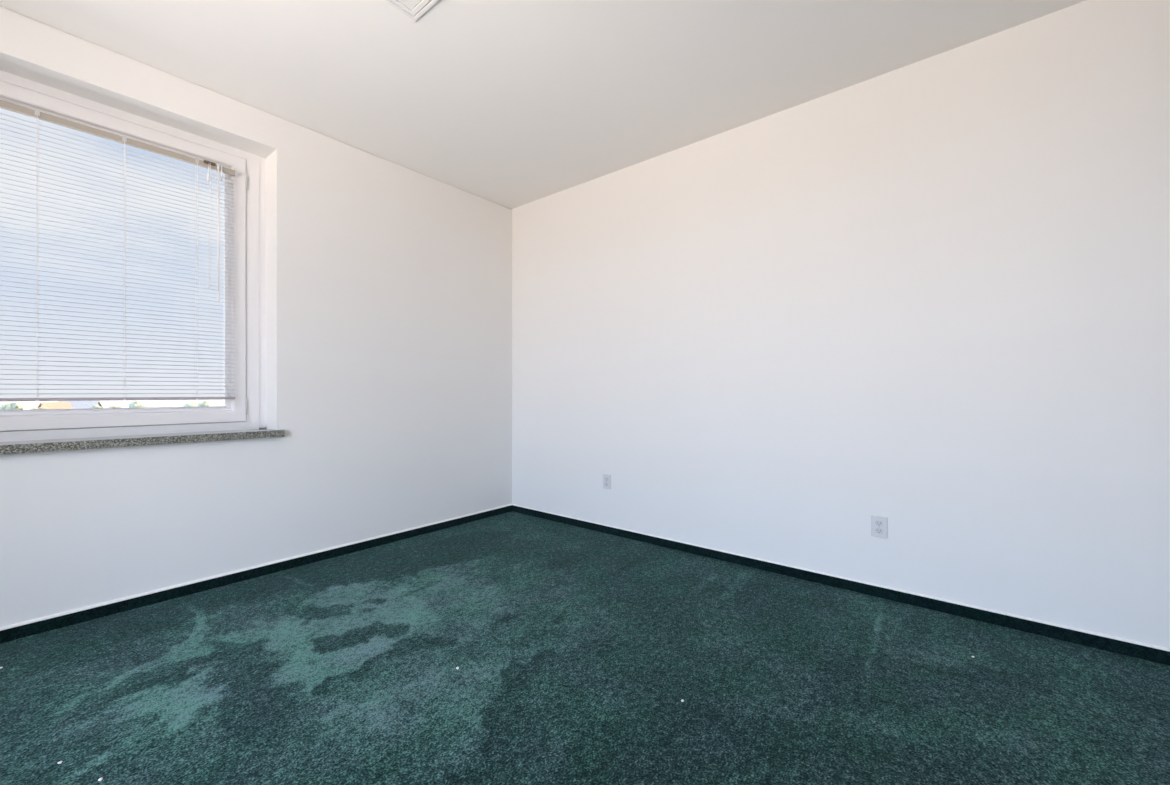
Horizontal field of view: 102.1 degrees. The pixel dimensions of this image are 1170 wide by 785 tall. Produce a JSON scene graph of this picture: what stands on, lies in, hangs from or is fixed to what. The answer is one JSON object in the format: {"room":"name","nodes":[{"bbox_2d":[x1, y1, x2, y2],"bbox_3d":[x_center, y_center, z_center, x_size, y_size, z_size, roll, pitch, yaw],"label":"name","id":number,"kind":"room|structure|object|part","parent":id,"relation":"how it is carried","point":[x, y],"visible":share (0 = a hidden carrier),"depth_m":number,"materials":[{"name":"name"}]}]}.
{"room":"empty office room","nodes":[
{"label":"empty office room","id":0,"kind":"room"},
{"bbox_2d":[0,6,511,626],"bbox_3d":[-2.340,-0.241,2.444,0.360,2.800,5.620,0,0,39],"label":"wall","id":1,"kind":"structure","parent":0,"point":[389,284],"depth_m":2.93,"materials":[{"name":"paint"}]},
{"bbox_2d":[0,70,283,454],"bbox_3d":[-2.485,-0.590,2.144,0.265,1.701,1.906,0,0,39],"label":"window","id":2,"kind":"structure","parent":1,"relation":"in","point":[244,416],"depth_m":2.62,"materials":[{"name":"white plastic"}]},
{"bbox_2d":[0,100,234,400],"bbox_3d":[-2.513,-0.628,2.169,0.050,1.338,1.506,0,0,39],"label":"blind","id":3,"kind":"object","parent":2,"relation":"attached to","point":[37,114],"visible":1,"depth_m":2.36,"materials":[{"name":"white plastic"}]},
{"bbox_3d":[-2.520,-0.619,2.176,0.031,1.296,0.005,0,0,39],"label":"ladder cord","id":4,"kind":"part","parent":3,"relation":"part of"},
{"bbox_3d":[-2.520,0.032,2.176,0.025,0.014,1.504,0,0,39],"label":"rail","id":5,"kind":"part","parent":3,"relation":"part of","materials":[{"name":"white metal"}]},
{"bbox_3d":[-2.337,-0.619,2.400,0.031,1.296,0.005,0,0,39],"label":"ladder cord","id":6,"kind":"part","parent":3,"relation":"part of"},
{"bbox_3d":[-2.154,-0.619,2.624,0.031,1.296,0.005,0,0,39],"label":"ladder cord","id":7,"kind":"part","parent":3,"relation":"part of","materials":[{"name":"white fabric"}]},
{"bbox_3d":[-2.103,-0.934,2.646,0.011,0.706,0.008,0,0,-28],"label":"pull cord","id":8,"kind":"part","parent":3,"relation":"part of","materials":[{"name":"white plastic"}]},
{"bbox_3d":[-2.485,0.241,2.144,0.265,0.040,1.906,0,0,39],"label":"sill","id":9,"kind":"part","parent":2,"relation":"part of","materials":[{"name":"stone"}]},
{"bbox_2d":[0,505,511,642],"bbox_3d":[-2.197,1.032,2.327,0.009,0.055,4.882,0,0,39],"label":"baseboard","id":10,"kind":"structure","parent":1,"relation":"attached to","point":[46,625],"depth_m":2.55,"materials":[{"name":"green carpet"}]},
{"bbox_2d":[0,504,511,630],"bbox_3d":[-2.194,0.998,2.329,0.011,0.012,4.892,0,0,39],"label":"trim","id":11,"kind":"structure","parent":1,"relation":"attached to","point":[433,523],"depth_m":2.55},
{"bbox_2d":[0,0,1085,208],"bbox_3d":[-0.343,-1.791,0.811,5.520,0.300,5.620,0,0,39],"label":"ceiling","id":12,"kind":"structure","parent":0,"point":[511,104],"depth_m":2.34,"materials":[{"name":"paint"}]},
{"bbox_2d":[384,0,437,20],"bbox_3d":[-0.704,-1.636,1.646,0.620,0.010,0.620,0,0,39],"label":"air vent","id":13,"kind":"object","parent":12,"relation":"in","point":[414,9],"visible":1,"depth_m":2.00,"materials":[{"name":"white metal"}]},
{"bbox_3d":[-0.704,-1.636,1.646,0.528,0.008,0.528,0,0,39],"label":"diffuser panel","id":14,"kind":"part","parent":13,"relation":"part of","materials":[{"name":"white plastic"}]},
{"bbox_2d":[0,511,1169,784],"bbox_3d":[-0.343,1.059,0.811,4.800,0.001,4.900,0,0,39],"label":"floor","id":15,"kind":"structure","parent":0,"point":[577,651],"depth_m":1.70,"materials":[{"name":"green carpet"}]},
{"bbox_2d":[512,0,1169,648],"bbox_3d":[1.461,-0.241,2.733,5.160,2.800,0.360,0,0,39],"label":"wall","id":16,"kind":"structure","parent":0,"point":[930,296],"depth_m":2.37,"materials":[{"name":"paint"}]},
{"bbox_2d":[603,474,610,488],"bbox_3d":[0.165,0.670,3.553,0.072,0.108,0.011,0,0,39],"label":"wall outlet","id":17,"kind":"object","parent":16,"relation":"attached to","point":[606,478],"visible":1,"depth_m":3.55,"materials":[{"name":"white plastic"}]},
{"bbox_2d":[512,505,1169,665],"bbox_3d":[1.202,1.032,2.707,4.791,0.055,0.009,0,0,39],"label":"baseboard","id":18,"kind":"structure","parent":16,"relation":"attached to","point":[1090,640],"depth_m":2.38,"materials":[{"name":"green carpet"}]},
{"bbox_2d":[512,504,1169,651],"bbox_3d":[1.208,1.000,2.701,4.792,0.008,0.009,0,0,39],"label":"trim","id":19,"kind":"structure","parent":16,"relation":"attached to","point":[823,573],"depth_m":2.38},
{"bbox_2d":[871,515,886,537],"bbox_3d":[1.521,0.695,2.444,0.072,0.108,0.011,0,0,39],"label":"wall outlet","id":20,"kind":"object","parent":16,"relation":"attached to","point":[878,523],"visible":1,"depth_m":2.44,"materials":[{"name":"white plastic"}]},
{"bbox_2d":[875,528,882,533],"bbox_3d":[1.519,0.714,2.442,0.034,0.027,0.004,0,0,39],"label":"receptacle","id":21,"kind":"object","parent":20,"relation":"attached to","point":[877,530],"depth_m":2.44,"materials":[{"name":"grey plastic"}]},
{"bbox_2d":[875,520,882,525],"bbox_3d":[1.519,0.675,2.442,0.034,0.027,0.004,0,0,39],"label":"receptacle","id":22,"kind":"object","parent":20,"relation":"attached to","point":[877,522],"depth_m":2.44,"materials":[{"name":"grey plastic"}]},
{"label":"outside","id":23,"kind":"structure","parent":0,"visible":0},
{"bbox_2d":[0,400,223,409],"bbox_3d":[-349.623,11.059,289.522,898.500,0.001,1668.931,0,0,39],"label":"ground","id":24,"kind":"structure","parent":23,"point":[27,405],"depth_m":475.34,"materials":[{"name":"white"}]},
{"bbox_2d":[0,403,22,409],"bbox_3d":[-158.412,6.912,129.985,6.251,8.294,5.025,0,0,39],"label":"tree","id":25,"kind":"object","parent":24,"relation":"on","point":[10,406],"visible":0.43,"depth_m":128.94,"materials":[{"name":"green plant"}]},
{"bbox_2d":[30,406,47,409],"bbox_3d":[-162.718,7.536,140.734,3.628,7.046,3.696,0,0,39],"label":"tree","id":26,"kind":"object","parent":24,"relation":"on","point":[42,407],"visible":0.08,"depth_m":140.27,"materials":[{"name":"green plant"}]},
{"bbox_2d":[37,401,72,408],"bbox_3d":[-173.131,6.659,154.433,9.000,8.800,6.500,0,0,22],"label":"house","id":27,"kind":"structure","parent":24,"relation":"on","point":[59,404],"depth_m":153.79,"materials":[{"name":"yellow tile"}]},
{"bbox_2d":[62,400,102,408],"bbox_3d":[-183.967,6.609,172.222,10.000,8.900,10.000,0,0,-31],"label":"house","id":28,"kind":"structure","parent":24,"relation":"on","point":[75,404],"depth_m":171.13,"materials":[{"name":"grey tile"}]},
{"bbox_2d":[129,401,146,407],"bbox_3d":[-147.863,6.924,156.341,5.495,8.271,4.884,0,0,39],"label":"tree","id":29,"kind":"object","parent":24,"relation":"on","point":[135,404],"visible":0.24,"depth_m":155.00,"materials":[{"name":"green plant"}]},
{"bbox_2d":[181,402,196,406],"bbox_3d":[-128.846,7.078,153.164,6.305,7.961,5.350,0,0,39],"label":"tree","id":30,"kind":"object","parent":24,"relation":"on","point":[191,404],"visible":0.15,"depth_m":152.07,"materials":[{"name":"green plant"}]},
{"bbox_2d":[198,401,208,406],"bbox_3d":[-134.153,7.012,167.643,5.300,8.094,5.151,0,0,39],"label":"tree","id":31,"kind":"object","parent":24,"relation":"on","point":[204,403],"visible":0.13,"depth_m":166.53,"materials":[{"name":"green plant"}]}
]}

